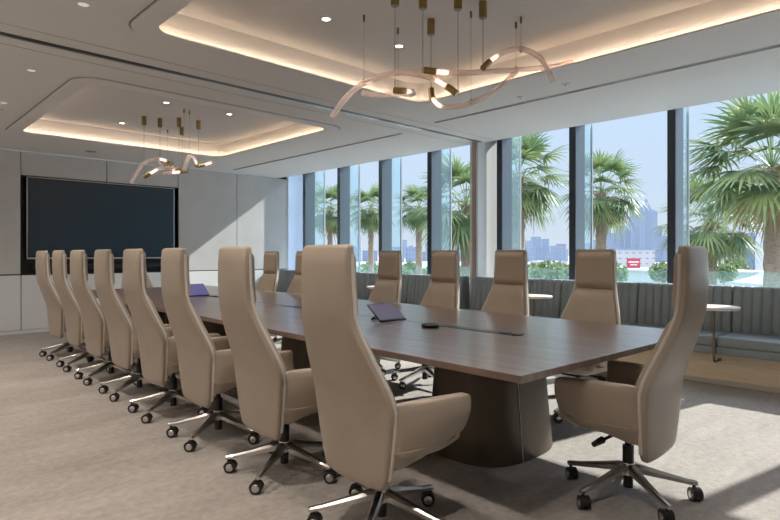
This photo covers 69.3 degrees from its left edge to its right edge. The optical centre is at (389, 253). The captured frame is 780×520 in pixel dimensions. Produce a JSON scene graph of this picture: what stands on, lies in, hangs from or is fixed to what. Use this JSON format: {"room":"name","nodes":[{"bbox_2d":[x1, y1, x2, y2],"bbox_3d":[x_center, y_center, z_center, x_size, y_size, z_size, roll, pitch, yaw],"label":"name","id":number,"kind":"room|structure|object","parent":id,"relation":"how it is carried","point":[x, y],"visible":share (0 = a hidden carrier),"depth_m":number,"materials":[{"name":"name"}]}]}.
{"room":"conference room","nodes":[
{"label":"conference room","id":0,"kind":"room"},
{"bbox_2d":[0,148,285,275],"bbox_3d":[-5.444,-0.320,9.312,8.745,3.140,0.200,0,0,-44],"label":"wall","id":1,"kind":"structure","parent":0,"point":[25,264],"depth_m":9.25,"materials":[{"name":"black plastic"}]},
{"bbox_2d":[0,149,19,274],"bbox_3d":[-6.248,-0.651,8.431,1.223,1.932,0.050,0,0,-44],"label":"trim","id":2,"kind":"structure","parent":1,"relation":"attached to","point":[9,159],"depth_m":8.74,"materials":[{"name":"fabric"}]},
{"bbox_2d":[0,275,20,331],"bbox_3d":[-6.244,0.762,8.427,1.223,0.855,0.062,0,0,-44],"label":"trim","id":3,"kind":"structure","parent":1,"relation":"attached to","point":[10,286],"depth_m":8.74,"materials":[{"name":"white paint"}]},
{"bbox_2d":[0,328,48,334],"bbox_3d":[-5.644,1.222,9.011,7.800,0.055,0.055,0,0,-44],"label":"baseboard","id":4,"kind":"structure","parent":1,"relation":"attached to","point":[39,329],"depth_m":8.87,"materials":[{"name":"white paint"}]},
{"bbox_2d":[21,274,100,329],"bbox_3d":[-5.346,0.762,9.293,1.248,0.855,0.062,0,0,-44],"label":"trim","id":5,"kind":"structure","parent":1,"relation":"attached to","point":[33,305],"depth_m":8.95,"materials":[{"name":"white paint"}]},
{"bbox_2d":[21,151,105,181],"bbox_3d":[-5.350,-1.431,9.298,1.248,0.372,0.050,0,0,-44],"label":"trim","id":6,"kind":"structure","parent":1,"relation":"attached to","point":[32,163],"depth_m":9.24,"materials":[{"name":"paint"}]},
{"bbox_2d":[31,263,160,269],"bbox_3d":[-4.921,0.203,9.767,2.200,0.095,0.112,0,0,-44],"label":"bar","id":7,"kind":"object","parent":1,"relation":"attached to","point":[148,265],"visible":0.18,"depth_m":9.88,"materials":[{"name":"black plastic"}]},
{"bbox_2d":[25,177,173,258],"bbox_3d":[-4.930,-0.572,9.776,2.370,1.307,0.126,0,0,-44],"label":"wall screen","id":8,"kind":"object","parent":1,"relation":"attached to","point":[60,214],"visible":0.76,"depth_m":9.61,"materials":[{"name":"black glass"}]},
{"bbox_2d":[113,272,160,288],"bbox_3d":[-4.440,0.762,10.169,1.248,0.855,0.062,0,0,-44],"label":"trim","id":9,"kind":"structure","parent":1,"relation":"attached to","point":[155,277],"depth_m":10.23,"materials":[{"name":"white paint"}]},
{"bbox_2d":[106,160,177,187],"bbox_3d":[-4.444,-1.431,10.173,1.248,0.372,0.050,0,0,-44],"label":"trim","id":10,"kind":"structure","parent":1,"relation":"attached to","point":[116,171],"depth_m":10.10,"materials":[{"name":"paint"}]},
{"bbox_2d":[189,271,217,285],"bbox_3d":[-3.551,0.762,11.027,1.198,0.855,0.062,0,0,-44],"label":"trim","id":11,"kind":"structure","parent":1,"relation":"attached to","point":[210,278],"depth_m":10.94,"materials":[{"name":"white paint"}]},
{"bbox_2d":[178,168,236,270],"bbox_3d":[-3.556,-0.651,11.031,1.198,1.932,0.050,0,0,-44],"label":"wall panel","id":12,"kind":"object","parent":1,"relation":"attached to","point":[207,200],"depth_m":10.98,"materials":[{"name":"paint"}]},
{"bbox_2d":[237,174,286,268],"bbox_3d":[-2.682,-0.651,11.875,1.208,1.932,0.050,0,0,-44],"label":"trim","id":13,"kind":"structure","parent":1,"relation":"attached to","point":[261,201],"depth_m":11.85,"materials":[{"name":"paint"}]},
{"bbox_2d":[255,269,286,287],"bbox_3d":[-2.678,0.762,11.871,1.208,0.855,0.062,0,0,-44],"label":"trim","id":14,"kind":"structure","parent":1,"relation":"attached to","point":[258,273],"depth_m":11.75,"materials":[{"name":"white paint"}]},
{"bbox_2d":[0,331,779,519],"bbox_3d":[-0.676,1.310,4.442,8.800,0.120,13.930,0,0,-44],"label":"floor","id":15,"kind":"structure","parent":0,"point":[68,451],"depth_m":3.32,"materials":[{"name":"carpet"}]},
{"bbox_2d":[35,251,100,360],"bbox_3d":[-3.964,0.606,6.964,0.702,1.290,0.697,0,0,-30],"label":"chair","id":16,"kind":"object","parent":15,"relation":"on","point":[55,311],"visible":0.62,"depth_m":6.68,"materials":[{"name":"beige leather"}]},
{"bbox_2d":[52,250,107,371],"bbox_3d":[-3.379,0.606,6.319,0.702,1.290,0.697,0,0,-27],"label":"chair","id":17,"kind":"object","parent":15,"relation":"on","point":[74,326],"visible":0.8,"depth_m":6.03,"materials":[{"name":"beige leather"}]},
{"bbox_2d":[70,250,135,385],"bbox_3d":[-2.846,0.606,5.722,0.702,1.290,0.697,0,0,-28],"label":"chair","id":18,"kind":"object","parent":15,"relation":"on","point":[96,334],"visible":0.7,"depth_m":5.43,"materials":[{"name":"beige leather"}]},
{"bbox_2d":[94,249,177,401],"bbox_3d":[-2.300,0.606,5.137,0.702,1.290,0.697,0,0,-27],"label":"chair","id":19,"kind":"object","parent":15,"relation":"on","point":[123,337],"visible":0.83,"depth_m":4.85,"materials":[{"name":"beige leather"}]},
{"bbox_2d":[121,252,152,316],"bbox_3d":[-3.834,0.606,8.840,0.697,1.290,0.702,0,0,-29],"label":"chair","id":20,"kind":"object","parent":15,"relation":"on","point":[149,284],"visible":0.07,"depth_m":9.03,"materials":[{"name":"beige leather"}]},
{"bbox_2d":[123,249,220,423],"bbox_3d":[-1.755,0.606,4.523,0.702,1.290,0.697,0,0,-26],"label":"chair","id":21,"kind":"object","parent":15,"relation":"on","point":[157,344],"visible":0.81,"depth_m":4.24,"materials":[{"name":"beige leather"}]},
{"bbox_2d":[161,248,259,451],"bbox_3d":[-1.214,0.606,3.920,0.702,1.290,0.697,0,0,-25],"label":"chair","id":22,"kind":"object","parent":15,"relation":"on","point":[206,364],"visible":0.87,"depth_m":3.65,"materials":[{"name":"beige leather"}]},
{"bbox_2d":[256,251,278,339],"bbox_3d":[-1.902,0.606,7.932,0.702,1.290,0.697,0,0,-28],"label":"chair","id":23,"kind":"object","parent":15,"relation":"on","point":[268,281],"visible":0.28,"depth_m":8.09,"materials":[{"name":"beige leather"}]},
{"bbox_2d":[218,247,336,494],"bbox_3d":[-0.638,0.606,3.290,0.702,1.290,0.697,0,0,-24],"label":"chair","id":24,"kind":"object","parent":15,"relation":"on","point":[272,395],"visible":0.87,"depth_m":3.03,"materials":[{"name":"beige leather"}]},
{"bbox_2d":[273,251,302,343],"bbox_3d":[-1.325,0.606,7.307,0.702,1.290,0.697,0,0,-29],"label":"chair","id":25,"kind":"object","parent":15,"relation":"on","point":[295,286],"visible":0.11,"depth_m":7.55,"materials":[{"name":"beige leather"}]},
{"bbox_2d":[276,269,468,309],"bbox_3d":[-0.852,0.785,9.951,0.800,0.930,5.220,0,0,-44],"label":"bench","id":26,"kind":"object","parent":15,"relation":"on","point":[414,286],"visible":0.3,"depth_m":8.95,"materials":[{"name":"grey fabric"}]},
{"bbox_2d":[276,269,286,291],"bbox_3d":[-2.306,0.554,11.716,0.210,0.468,0.648,0,0,-44],"label":"cushion","id":27,"kind":"object","parent":26,"relation":"on","point":[282,273],"depth_m":11.50,"materials":[{"name":"grey fabric"}]},
{"bbox_2d":[284,270,294,291],"bbox_3d":[-1.799,0.554,11.191,0.210,0.468,0.788,0,0,-44],"label":"cushion","id":28,"kind":"object","parent":26,"relation":"on","point":[289,275],"depth_m":11.35,"materials":[{"name":"grey fabric"}]},
{"bbox_2d":[356,272,371,299],"bbox_3d":[-0.597,0.554,9.947,0.210,0.468,0.848,0,0,-44],"label":"cushion","id":29,"kind":"object","parent":26,"relation":"on","point":[363,278],"depth_m":9.69,"materials":[{"name":"grey fabric"}]},
{"bbox_2d":[369,273,409,302],"bbox_3d":[0.014,0.554,9.314,0.210,0.468,0.888,0,0,-44],"label":"cushion","id":30,"kind":"object","parent":26,"relation":"on","point":[373,277],"depth_m":9.01,"materials":[{"name":"grey fabric"}]},
{"bbox_2d":[407,274,430,304],"bbox_3d":[0.646,0.554,8.659,0.210,0.468,0.908,0,0,-44],"label":"cushion","id":31,"kind":"object","parent":26,"relation":"on","point":[417,284],"depth_m":8.79,"materials":[{"name":"grey fabric"}]},
{"bbox_2d":[459,276,468,308],"bbox_3d":[1.028,0.554,8.264,0.210,0.468,0.168,0,0,-44],"label":"cushion","id":32,"kind":"object","parent":26,"relation":"on","point":[464,280],"depth_m":8.20,"materials":[{"name":"grey fabric"}]},
{"bbox_2d":[368,250,401,374],"bbox_3d":[-0.188,0.606,6.070,0.702,1.290,0.697,0,0,-27],"label":"chair","id":33,"kind":"object","parent":15,"relation":"on","point":[388,286],"visible":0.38,"depth_m":6.22,"materials":[{"name":"beige leather"}]},
{"bbox_2d":[301,244,470,519],"bbox_3d":[-0.069,0.606,2.634,0.702,1.290,0.697,0,0,-25],"label":"chair","id":34,"kind":"object","parent":15,"relation":"on","point":[367,436],"visible":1,"depth_m":2.39,"materials":[{"name":"beige leather"}]},
{"bbox_2d":[92,285,698,466],"bbox_3d":[-1.215,0.876,5.781,2.040,0.748,7.450,0,0,-42],"label":"conference table","id":35,"kind":"object","parent":15,"relation":"on","point":[504,362],"visible":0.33,"depth_m":3.40,"materials":[{"name":"brown wood"}]},
{"bbox_2d":[189,284,208,296],"bbox_3d":[-2.370,0.439,6.888,0.270,0.140,0.186,0,0,-44],"label":"tablet","id":36,"kind":"object","parent":35,"relation":"on","point":[196,289],"visible":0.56,"depth_m":6.90,"materials":[{"name":"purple plastic"}]},
{"bbox_2d":[367,302,405,321],"bbox_3d":[-0.028,0.448,4.362,0.270,0.122,0.174,0,0,-44],"label":"tablet","id":37,"kind":"object","parent":35,"relation":"on","point":[384,312],"visible":1,"depth_m":4.35,"materials":[{"name":"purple plastic"}]},
{"bbox_2d":[391,250,459,389],"bbox_3d":[0.366,0.606,5.410,0.702,1.290,0.697,0,0,-27],"label":"chair","id":38,"kind":"object","parent":15,"relation":"on","point":[443,290],"visible":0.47,"depth_m":5.56,"materials":[{"name":"beige leather"}]},
{"bbox_2d":[470,140,496,308],"bbox_3d":[1.452,-0.300,8.433,0.635,3.100,0.145,0,0,-44],"label":"wall pier","id":39,"kind":"object","parent":15,"relation":"on","point":[487,151],"visible":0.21,"depth_m":8.30,"materials":[{"name":"white paint"}]},
{"bbox_2d":[481,250,528,315],"bbox_3d":[0.932,0.606,4.969,0.702,1.290,0.697,0,0,-28],"label":"chair","id":40,"kind":"object","parent":15,"relation":"on","point":[508,294],"visible":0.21,"depth_m":5.15,"materials":[{"name":"beige leather"}]},
{"bbox_2d":[548,249,620,423],"bbox_3d":[1.494,0.606,4.372,0.702,1.290,0.697,0,0,-27],"label":"chair","id":41,"kind":"object","parent":15,"relation":"on","point":[594,296],"visible":0.49,"depth_m":4.53,"materials":[{"name":"beige leather"}]},
{"bbox_2d":[467,276,779,393],"bbox_3d":[3.908,0.785,5.022,0.800,0.930,8.155,0,0,-44],"label":"bench","id":42,"kind":"object","parent":15,"relation":"on","point":[747,340],"visible":0.48,"depth_m":5.58,"materials":[{"name":"grey fabric"}]},
{"bbox_2d":[471,276,493,309],"bbox_3d":[1.363,0.554,7.917,0.210,0.468,0.443,0,0,-44],"label":"cushion","id":43,"kind":"object","parent":42,"relation":"on","point":[481,286],"depth_m":7.91,"materials":[{"name":"grey fabric"}]},
{"bbox_2d":[529,294,552,315],"bbox_3d":[1.693,0.756,6.654,0.432,0.536,0.432,0,0,-44],"label":"side table","id":44,"kind":"object","parent":42,"relation":"attached to","point":[531,296],"visible":0.43,"depth_m":6.50,"materials":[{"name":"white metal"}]},
{"bbox_2d":[529,314,557,317],"bbox_3d":[1.647,0.828,7.220,0.600,0.095,0.932,0,0,-44],"label":"seat cushion","id":45,"kind":"object","parent":42,"relation":"on","point":[537,315],"depth_m":7.08,"materials":[{"name":"grey fabric"}]},
{"bbox_2d":[528,278,562,316],"bbox_3d":[1.848,0.554,7.415,0.210,0.468,0.928,0,0,-44],"label":"cushion","id":46,"kind":"object","parent":42,"relation":"on","point":[552,307],"depth_m":7.16,"materials":[{"name":"grey fabric"}]},
{"bbox_2d":[557,317,634,325],"bbox_3d":[2.303,0.828,6.540,0.600,0.095,0.942,0,0,-44],"label":"seat cushion","id":47,"kind":"object","parent":42,"relation":"on","point":[623,322],"depth_m":6.36,"materials":[{"name":"grey fabric"}]},
{"bbox_2d":[560,280,640,323],"bbox_3d":[2.504,0.554,6.735,0.210,0.468,0.938,0,0,-44],"label":"cushion","id":48,"kind":"object","parent":42,"relation":"on","point":[628,292],"depth_m":6.44,"materials":[{"name":"grey fabric"}]},
{"bbox_2d":[630,324,731,345],"bbox_3d":[2.959,0.828,5.861,0.600,0.095,0.932,0,0,-44],"label":"seat cushion","id":49,"kind":"object","parent":42,"relation":"on","point":[705,336],"depth_m":5.60,"materials":[{"name":"grey fabric"}]},
{"bbox_2d":[637,282,733,332],"bbox_3d":[3.161,0.554,6.055,0.210,0.468,0.928,0,0,-44],"label":"cushion","id":50,"kind":"object","parent":42,"relation":"on","point":[654,300],"depth_m":6.11,"materials":[{"name":"grey fabric"}]},
{"bbox_2d":[706,304,740,362],"bbox_3d":[3.027,0.756,5.272,0.432,0.536,0.432,0,0,-44],"label":"side table","id":51,"kind":"object","parent":42,"relation":"attached to","point":[710,307],"visible":0.8,"depth_m":5.26,"materials":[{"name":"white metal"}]},
{"bbox_2d":[717,332,779,352],"bbox_3d":[3.612,0.828,5.184,0.600,0.095,0.932,0,0,-44],"label":"seat cushion","id":52,"kind":"object","parent":42,"relation":"on","point":[741,342],"depth_m":5.20,"materials":[{"name":"grey fabric"}]},
{"bbox_2d":[732,286,779,335],"bbox_3d":[3.814,0.554,5.379,0.210,0.468,0.928,0,0,-44],"label":"cushion","id":53,"kind":"object","parent":42,"relation":"on","point":[759,314],"depth_m":5.51,"materials":[{"name":"grey fabric"}]},
{"bbox_2d":[554,246,707,519],"bbox_3d":[1.205,0.606,2.891,0.697,1.290,0.702,0,0,-29],"label":"chair","id":54,"kind":"object","parent":15,"relation":"on","point":[637,404],"visible":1,"depth_m":2.71,"materials":[{"name":"beige leather"}]},
{"bbox_2d":[0,0,779,177],"bbox_3d":[-0.613,-1.755,4.608,8.920,0.270,13.880,0,0,-44],"label":"ceiling","id":55,"kind":"structure","parent":0,"point":[105,23],"depth_m":5.21,"materials":[{"name":"white paint"}]},
{"bbox_2d":[143,130,187,178],"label":"pendant chandelier","id":56,"kind":"object","parent":55,"relation":"hanging from","point":[175,171],"depth_m":7.67,"materials":[{"name":"gold metal"}]},
{"bbox_2d":[7,77,338,158],"bbox_3d":[-2.838,-1.621,7.359,3.135,0.027,3.350,0,0,-44],"label":"trim","id":57,"kind":"structure","parent":55,"relation":"attached to","point":[74,85],"depth_m":6.50,"materials":[{"name":"white paint"}]},
{"bbox_2d":[183,109,211,167],"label":"pendant chandelier","id":58,"kind":"object","parent":55,"relation":"hanging from","point":[191,156],"depth_m":7.80,"materials":[{"name":"gold metal"}]},
{"bbox_2d":[0,22,492,143],"bbox_3d":[-1.686,-1.618,5.273,8.300,0.010,0.468,0,0,-44],"label":"track","id":59,"kind":"object","parent":55,"relation":"attached to","point":[3,34],"visible":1,"depth_m":5.21,"materials":[{"name":"grey metal"}]},
{"bbox_2d":[232,133,402,169],"bbox_3d":[-1.427,-1.618,9.208,0.070,0.008,4.570,0,0,-44],"label":"ceiling vent","id":60,"kind":"object","parent":55,"relation":"in","point":[397,133],"visible":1,"depth_m":8.76,"materials":[{"name":"grey metal"}]},
{"bbox_2d":[393,87,415,96],"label":"pendant chandelier","id":61,"kind":"object","parent":55,"relation":"hanging from","point":[396,90],"depth_m":3.98,"materials":[{"name":"gold metal"}]},
{"bbox_2d":[427,18,434,35],"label":"pendant chandelier","id":62,"kind":"object","parent":55,"relation":"hanging from","point":[431,21],"depth_m":4.43,"materials":[{"name":"gold metal"}]},
{"bbox_2d":[428,87,442,109],"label":"pendant chandelier","id":63,"kind":"object","parent":55,"relation":"hanging from","point":[431,94],"depth_m":4.41,"materials":[{"name":"gold metal"}]},
{"bbox_2d":[418,66,458,96],"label":"pendant chandelier","id":64,"kind":"object","parent":55,"relation":"hanging from","point":[425,70],"depth_m":4.00,"materials":[{"name":"gold metal"}]},
{"bbox_2d":[131,0,779,106],"bbox_3d":[0.609,-1.621,3.702,3.155,0.027,4.115,0,0,-44],"label":"trim","id":65,"kind":"structure","parent":55,"relation":"attached to","point":[147,24],"depth_m":4.48,"materials":[{"name":"white paint"}]},
{"bbox_2d":[479,0,486,19],"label":"pendant chandelier","id":66,"kind":"object","parent":55,"relation":"hanging from","point":[483,3],"depth_m":4.11,"materials":[{"name":"gold metal"}]},
{"bbox_2d":[474,51,511,74],"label":"pendant chandelier","id":67,"kind":"object","parent":55,"relation":"hanging from","point":[484,66],"depth_m":4.16,"materials":[{"name":"gold metal"}]},
{"bbox_2d":[433,44,779,122],"bbox_3d":[3.123,-1.618,4.281,0.070,0.008,7.420,0,0,-44],"label":"ceiling vent","id":68,"kind":"object","parent":55,"relation":"in","point":[777,45],"visible":1,"depth_m":5.22,"materials":[{"name":"white paint"}]},
{"bbox_2d":[465,284,469,309],"bbox_3d":[2.513,0.850,7.417,0.480,0.800,13.580,0,0,-44],"label":"wall","id":69,"kind":"structure","parent":0,"point":[469,284],"depth_m":8.44,"materials":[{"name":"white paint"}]},
{"bbox_2d":[286,177,287,269],"bbox_3d":[-2.296,-0.285,12.350,0.025,3.070,0.222,0,0,-44],"label":"trim","id":70,"kind":"structure","parent":69,"relation":"attached to","point":[286,177],"depth_m":12.26,"materials":[{"name":"metal"}]},
{"bbox_2d":[288,174,302,269],"bbox_3d":[-2.318,-0.350,12.776,0.015,4.000,1.200,0,0,-44],"label":"window","id":71,"kind":"structure","parent":69,"relation":"in","point":[295,183],"depth_m":12.57,"materials":[{"name":"clear glass"}]},
{"bbox_2d":[303,170,324,247],"bbox_3d":[-1.217,-0.400,11.589,0.550,3.900,1.195,0,0,-44],"label":"window","id":72,"kind":"structure","parent":69,"relation":"in","point":[308,178],"depth_m":11.84,"materials":[{"name":"clear glass"}]},
{"bbox_2d":[337,164,359,271],"bbox_3d":[-0.406,-0.400,10.750,0.550,3.900,1.230,0,0,-44],"label":"window","id":73,"kind":"structure","parent":69,"relation":"in","point":[343,173],"depth_m":11.01,"materials":[{"name":"clear glass"}]},
{"bbox_2d":[379,157,401,252],"bbox_3d":[0.418,-0.400,9.896,0.550,3.900,1.235,0,0,-44],"label":"window","id":74,"kind":"structure","parent":69,"relation":"in","point":[385,166],"depth_m":10.16,"materials":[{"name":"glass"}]},
{"bbox_2d":[427,148,469,279],"bbox_3d":[1.308,-0.400,8.969,0.557,3.900,1.423,0,0,-44],"label":"window","id":75,"kind":"structure","parent":69,"relation":"in","point":[434,158],"depth_m":9.28,"materials":[{"name":"clear glass"}]},
{"bbox_2d":[472,142,477,282],"bbox_3d":[1.229,-0.185,8.173,0.047,2.870,0.080,0,0,-44],"label":"trim","id":76,"kind":"structure","parent":69,"relation":"attached to","point":[474,144],"depth_m":8.15,"materials":[{"name":"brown metal"}]},
{"bbox_2d":[497,136,520,249],"bbox_3d":[2.187,-0.400,8.059,0.557,3.900,1.197,0,0,-44],"label":"window","id":77,"kind":"structure","parent":69,"relation":"in","point":[504,146],"depth_m":8.29,"materials":[{"name":"clear glass"}]},
{"bbox_2d":[569,123,592,279],"bbox_3d":[3.018,-0.400,7.199,0.557,3.900,1.285,0,0,-44],"label":"window","id":78,"kind":"structure","parent":69,"relation":"in","point":[577,133],"depth_m":7.46,"materials":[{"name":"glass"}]},
{"bbox_2d":[667,107,688,282],"bbox_3d":[3.865,-0.400,6.322,0.557,3.900,1.245,0,0,-44],"label":"window frame","id":79,"kind":"structure","parent":69,"relation":"in","point":[674,116],"depth_m":6.57,"materials":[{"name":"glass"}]},
{"label":"outside","id":80,"kind":"structure","parent":0,"visible":0},
{"bbox_2d":[356,256,666,268],"bbox_3d":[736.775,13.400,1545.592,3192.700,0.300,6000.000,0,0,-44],"label":"ground","id":81,"kind":"structure","parent":80,"point":[424,263],"depth_m":879.20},
{"bbox_2d":[315,184,358,244],"bbox_3d":[-4.266,4.006,40.997,4.970,18.488,4.904,0,0,-44],"label":"fan palm","id":82,"kind":"object","parent":81,"relation":"on","point":[330,221],"visible":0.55,"depth_m":40.16,"materials":[{"name":"green plant"}]},
{"bbox_2d":[362,251,377,260],"bbox_3d":[-37.672,3.578,1027.348,31.008,19.344,35.304,0,0,0],"label":"apartment block","id":83,"kind":"object","parent":81,"relation":"on","point":[364,253],"visible":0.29,"depth_m":1009.98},
{"bbox_2d":[350,182,397,272],"bbox_3d":[-1.217,4.206,36.978,3.886,18.088,3.820,0,0,-44],"label":"fan palm","id":84,"kind":"object","parent":81,"relation":"on","point":[369,221],"visible":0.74,"depth_m":36.65,"materials":[{"name":"green plant"}]},
{"bbox_2d":[392,184,426,273],"bbox_3d":[1.523,4.614,31.061,3.160,17.272,3.328,0,0,-22],"label":"fan palm","id":85,"kind":"object","parent":81,"relation":"on","point":[416,223],"visible":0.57,"depth_m":30.73,"materials":[{"name":"green plant"}]},
{"bbox_2d":[403,261,415,273],"bbox_3d":[8.936,7.985,230.083,8.343,10.530,8.516,0,0,-44],"label":"broadleaf tree","id":86,"kind":"object","parent":81,"relation":"on","point":[410,265],"visible":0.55,"depth_m":227.57,"materials":[{"name":"green plant"}]},
{"bbox_2d":[405,247,415,261],"bbox_3d":[36.228,0.762,972.409,18.454,24.977,35.181,0,0,0],"label":"apartment block","id":87,"kind":"object","parent":81,"relation":"on","point":[410,252],"visible":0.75,"depth_m":955.06,"materials":[{"name":"blue"}]},
{"bbox_2d":[405,152,513,278],"bbox_3d":[2.559,4.812,19.625,4.317,16.876,4.460,0,0,15],"label":"fan palm","id":88,"kind":"object","parent":81,"relation":"on","point":[461,218],"visible":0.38,"depth_m":18.73,"materials":[{"name":"green plant"}]},
{"bbox_2d":[466,132,568,249],"bbox_3d":[3.442,4.807,15.531,3.343,16.886,3.143,0,0,-44],"label":"fan palm","id":89,"kind":"object","parent":81,"relation":"on","point":[532,200],"visible":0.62,"depth_m":14.99,"materials":[{"name":"green plant"}]},
{"bbox_2d":[531,237,540,248],"bbox_3d":[466.543,-20.652,1804.873,25.898,67.804,30.254,0,0,0],"label":"skyscraper","id":90,"kind":"structure","parent":81,"relation":"on","point":[535,241],"depth_m":1789.96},
{"bbox_2d":[528,262,545,278],"bbox_3d":[27.318,7.423,110.059,5.999,11.654,5.882,0,0,-44],"label":"broadleaf tree","id":91,"kind":"object","parent":81,"relation":"on","point":[535,271],"visible":0.45,"depth_m":108.44,"materials":[{"name":"green plant"}]},
{"bbox_2d":[531,248,546,260],"bbox_3d":[271.741,1.572,1027.400,20.268,23.357,35.199,0,0,0],"label":"apartment block","id":92,"kind":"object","parent":81,"relation":"on","point":[540,253],"visible":0.79,"depth_m":1009.98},
{"bbox_2d":[538,260,556,278],"bbox_3d":[37.406,7.199,135.045,7.187,12.102,7.122,0,0,-44],"label":"broadleaf tree","id":93,"kind":"object","parent":81,"relation":"on","point":[544,264],"visible":0.2,"depth_m":133.88,"materials":[{"name":"green plant"}]},
{"bbox_2d":[545,261,568,278],"bbox_3d":[35.621,7.316,118.010,6.235,11.869,6.364,0,0,-44],"label":"broadleaf tree","id":94,"kind":"object","parent":81,"relation":"on","point":[554,270],"visible":0.5,"depth_m":116.91,"materials":[{"name":"green plant"}]},
{"bbox_2d":[552,247,565,260],"bbox_3d":[274.944,0.787,917.442,11.830,24.925,35.116,0,0,0],"label":"apartment block","id":95,"kind":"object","parent":81,"relation":"on","point":[558,253],"visible":0.82,"depth_m":900.49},
{"bbox_2d":[556,148,651,248],"bbox_3d":[7.549,4.746,20.130,3.365,17.008,3.623,0,0,14],"label":"fan palm","id":96,"kind":"object","parent":81,"relation":"on","point":[604,214],"visible":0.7,"depth_m":19.39,"materials":[{"name":"green plant"}]},
{"bbox_2d":[615,226,623,247],"bbox_3d":[771.667,-40.468,1894.916,17.000,107.436,30.167,0,0,0],"label":"skyscraper","id":97,"kind":"structure","parent":81,"relation":"on","point":[621,242],"depth_m":1879.99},
{"bbox_2d":[617,262,628,281],"bbox_3d":[47.179,7.357,119.977,6.833,11.785,6.796,0,0,-44],"label":"broadleaf tree","id":98,"kind":"object","parent":81,"relation":"on","point":[622,274],"visible":0.2,"depth_m":118.18,"materials":[{"name":"green plant"}]},
{"bbox_2d":[624,226,630,247],"bbox_3d":[831.313,-42.543,1984.895,21.377,111.587,30.210,0,0,0],"label":"skyscraper","id":99,"kind":"structure","parent":81,"relation":"on","point":[627,236],"depth_m":1970.21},
{"bbox_2d":[629,213,635,246],"bbox_3d":[895.772,-69.946,2074.881,24.216,166.392,30.237,0,0,0],"label":"skyscraper","id":100,"kind":"structure","parent":81,"relation":"on","point":[633,232],"depth_m":2060.23,"materials":[{"name":"blue glass"}]},
{"bbox_2d":[627,258,639,267],"bbox_3d":[92.824,7.450,214.980,5.000,11.600,0.440,0,0,0],"label":"billboard","id":101,"kind":"object","parent":81,"relation":"on","point":[631,262],"visible":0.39,"depth_m":214.77,"materials":[{"name":"red"}]},
{"bbox_2d":[616,250,655,267],"bbox_3d":[183.936,5.208,434.866,27.345,16.084,30.268,0,0,0],"label":"warehouse","id":102,"kind":"structure","parent":81,"relation":"on","point":[647,257],"depth_m":420.00,"materials":[{"name":"grey"}]},
{"bbox_2d":[636,207,644,246],"bbox_3d":[761.082,-64.173,1714.924,15.372,154.846,30.151,0,0,0],"label":"skyscraper","id":103,"kind":"structure","parent":81,"relation":"on","point":[640,226],"depth_m":1700.09,"materials":[{"name":"blue glass"}]},
{"bbox_2d":[641,198,650,249],"bbox_3d":[819.624,-83.045,1804.912,17.805,192.590,30.175,0,0,0],"label":"skyscraper","id":104,"kind":"structure","parent":81,"relation":"on","point":[647,214],"depth_m":1789.96,"materials":[{"name":"blue glass"}]},
{"bbox_2d":[651,208,656,249],"bbox_3d":[881.668,-70.875,1894.899,20.400,168.250,30.200,0,0,0],"label":"skyscraper","id":105,"kind":"structure","parent":81,"relation":"on","point":[653,214],"depth_m":1879.99,"materials":[{"name":"blue glass"}]},
{"bbox_2d":[657,226,661,249],"bbox_3d":[943.086,-42.720,1984.930,14.251,111.940,30.140,0,0,0],"label":"skyscraper","id":106,"kind":"structure","parent":81,"relation":"on","point":[659,238],"depth_m":1970.21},
{"bbox_2d":[655,250,666,261],"bbox_3d":[439.282,3.577,917.456,8.845,19.347,35.087,0,0,0],"label":"apartment block","id":107,"kind":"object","parent":81,"relation":"on","point":[663,257],"visible":0.57,"depth_m":906.89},
{"bbox_2d":[623,268,762,286],"bbox_3d":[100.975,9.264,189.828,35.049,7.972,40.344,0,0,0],"label":"pavement","id":108,"kind":"structure","parent":81,"relation":"on","point":[635,274],"depth_m":180.42,"materials":[{"name":"grey concrete"}]},
{"bbox_2d":[646,173,763,284],"bbox_3d":[10.791,5.199,18.979,3.791,16.102,3.935,0,0,19],"label":"fan palm","id":109,"kind":"object","parent":81,"relation":"on","point":[718,247],"visible":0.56,"depth_m":18.36,"materials":[{"name":"green plant"}]},
{"bbox_2d":[664,91,779,286],"bbox_3d":[8.939,4.683,13.111,4.597,17.134,4.381,0,0,-44],"label":"fan palm","id":110,"kind":"object","parent":81,"relation":"on","point":[757,121],"visible":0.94,"depth_m":12.84,"materials":[{"name":"green plant"}]},
{"bbox_2d":[717,263,738,284],"bbox_3d":[88.907,7.695,149.866,6.807,11.111,6.513,0,0,-44],"label":"broadleaf tree","id":111,"kind":"object","parent":81,"relation":"on","point":[723,275],"visible":0.71,"depth_m":148.19,"materials":[{"name":"green plant"}]},
{"bbox_2d":[731,271,763,285],"bbox_3d":[50.798,7.350,75.000,6.800,11.800,6.800,0,0,0],"label":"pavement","id":112,"kind":"structure","parent":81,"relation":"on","point":[758,278],"depth_m":75.38,"materials":[{"name":"grey concrete"}]},
{"bbox_2d":[741,232,753,269],"bbox_3d":[210.785,0.181,332.462,5.073,26.137,5.023,0,0,0],"label":"office tower","id":113,"kind":"structure","parent":81,"relation":"on","point":[748,233],"depth_m":329.98,"materials":[{"name":"blue glass"}]},
{"bbox_2d":[746,230,763,270],"bbox_3d":[218.245,-0.404,334.634,9.549,27.307,9.455,0,0,0],"label":"office building","id":114,"kind":"structure","parent":81,"relation":"on","point":[759,266],"depth_m":329.98,"materials":[{"name":"grey"}]},
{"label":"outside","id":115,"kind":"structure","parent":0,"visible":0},
{"bbox_3d":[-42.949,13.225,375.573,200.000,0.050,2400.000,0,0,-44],"label":"road","id":116,"kind":"object","parent":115,"visible":0},
{"bbox_2d":[648,261,666,282],"bbox_3d":[62.761,7.441,129.920,6.417,11.618,6.396,0,0,-44],"label":"broadleaf tree","id":117,"kind":"object","parent":116,"relation":"on","point":[658,272],"visible":0.69,"depth_m":128.94,"materials":[{"name":"green plant"}]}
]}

